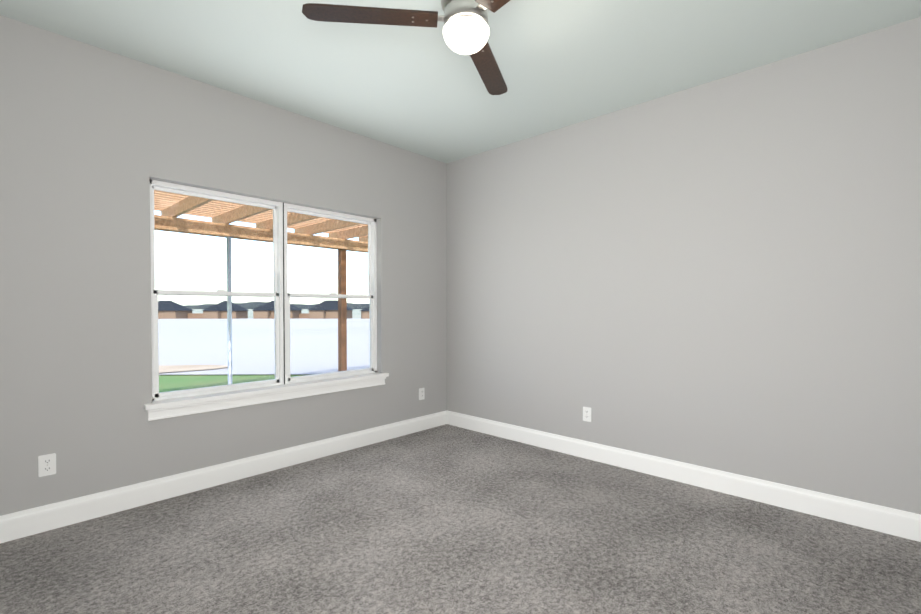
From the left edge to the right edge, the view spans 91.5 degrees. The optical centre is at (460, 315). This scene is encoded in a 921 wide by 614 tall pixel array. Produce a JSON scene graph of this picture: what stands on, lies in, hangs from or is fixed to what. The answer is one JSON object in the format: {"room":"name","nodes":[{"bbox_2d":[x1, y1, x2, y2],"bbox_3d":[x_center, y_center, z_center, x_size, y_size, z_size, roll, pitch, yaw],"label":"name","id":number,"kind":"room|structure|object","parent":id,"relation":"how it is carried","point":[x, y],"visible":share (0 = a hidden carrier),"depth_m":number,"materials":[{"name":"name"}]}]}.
{"room":"empty bedroom","nodes":[
{"label":"empty bedroom","id":0,"kind":"room"},
{"bbox_2d":[0,15,446,515],"bbox_3d":[-1.532,-0.201,3.361,0.150,2.740,4.200,1,1,43],"label":"wall","id":1,"kind":"structure","parent":0,"point":[94,140],"depth_m":2.74,"materials":[{"name":"grey paint"}]},
{"bbox_2d":[38,453,55,476],"bbox_3d":[-2.273,0.824,2.469,0.010,0.116,0.072,1,1,43],"label":"electrical outlet","id":2,"kind":"object","parent":1,"relation":"attached to","point":[46,464],"visible":1,"depth_m":2.47,"materials":[{"name":"white plastic"}]},
{"bbox_2d":[0,410,447,543],"bbox_3d":[-1.471,1.100,3.326,0.016,0.140,3.840,1,1,43],"label":"baseboard","id":3,"kind":"structure","parent":1,"relation":"attached to","point":[56,515],"depth_m":2.96,"materials":[{"name":"white wood"}]},
{"bbox_2d":[144,179,388,420],"bbox_3d":[-1.367,-0.116,3.496,0.197,1.525,1.870,1,1,43],"label":"window","id":4,"kind":"structure","parent":1,"relation":"in","point":[283,385],"depth_m":3.48,"materials":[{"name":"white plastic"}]},
{"bbox_2d":[419,388,424,399],"bbox_3d":[-0.387,0.786,4.484,0.010,0.116,0.072,1,1,43],"label":"outlet","id":5,"kind":"object","parent":1,"relation":"attached to","point":[421,393],"visible":1,"depth_m":4.48,"materials":[{"name":"white plastic"}]},
{"bbox_2d":[0,424,920,613],"bbox_3d":[-0.017,1.242,1.967,4.300,0.100,4.200,1,1,43],"label":"floor","id":6,"kind":"structure","parent":0,"point":[446,519],"depth_m":2.28,"materials":[{"name":"carpet"}]},
{"bbox_2d":[0,0,920,162],"bbox_3d":[-0.017,-1.597,1.920,4.300,0.100,4.200,1,1,43],"label":"ceiling","id":7,"kind":"structure","parent":0,"point":[423,91],"depth_m":2.65,"materials":[{"name":"white paint"}]},
{"bbox_2d":[302,0,509,94],"bbox_3d":[0.126,-1.328,1.846,1.126,0.437,1.126,1,1,43],"label":"ceiling fan","id":8,"kind":"object","parent":7,"relation":"hanging from","point":[466,30],"visible":1,"depth_m":1.84,"materials":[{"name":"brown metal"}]},
{"bbox_2d":[447,17,920,513],"bbox_3d":[1.422,-0.201,3.371,4.150,2.740,0.150,1,1,43],"label":"wall","id":9,"kind":"structure","parent":0,"point":[723,274],"depth_m":2.97,"materials":[{"name":"grey paint"}]},
{"bbox_2d":[583,407,590,421],"bbox_3d":[1.028,0.805,3.647,0.072,0.116,0.010,1,1,43],"label":"electrical outlet","id":10,"kind":"object","parent":9,"relation":"attached to","point":[587,414],"visible":1,"depth_m":3.64,"materials":[{"name":"white plastic"}]},
{"bbox_2d":[448,411,920,541],"bbox_3d":[1.310,1.099,3.383,4.000,0.140,0.016,1,1,43],"label":"baseboard","id":11,"kind":"structure","parent":9,"relation":"attached to","point":[900,523],"depth_m":2.97,"materials":[{"name":"white wood"}]},
{"label":"outside","id":12,"kind":"structure","parent":0,"visible":0},
{"bbox_2d":[158,309,369,392],"bbox_3d":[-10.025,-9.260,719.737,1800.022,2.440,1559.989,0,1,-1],"label":"ground","id":13,"kind":"structure","parent":12,"point":[205,367],"depth_m":15.22,"materials":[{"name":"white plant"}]},
{"bbox_2d":[154,190,367,383],"bbox_3d":[-2.220,-0.081,5.240,3.380,2.618,6.500,1,1,43],"label":"pergola","id":14,"kind":"object","parent":13,"relation":"on","point":[168,204],"depth_m":6.13,"materials":[{"name":"brown wood"}]},
{"bbox_2d":[158,300,368,318],"bbox_3d":[-77.392,-2.239,151.303,370.434,7.005,17.829,0,1,-1],"label":"houses","id":15,"kind":"structure","parent":13,"relation":"on","point":[242,313],"depth_m":149.62,"materials":[{"name":"brown"}]},
{"bbox_2d":[185,302,368,308],"bbox_3d":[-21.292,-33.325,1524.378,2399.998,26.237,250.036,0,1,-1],"label":"hills","id":16,"kind":"structure","parent":13,"relation":"on","point":[249,305],"depth_m":1390.85,"materials":[{"name":"grey"}]}
]}

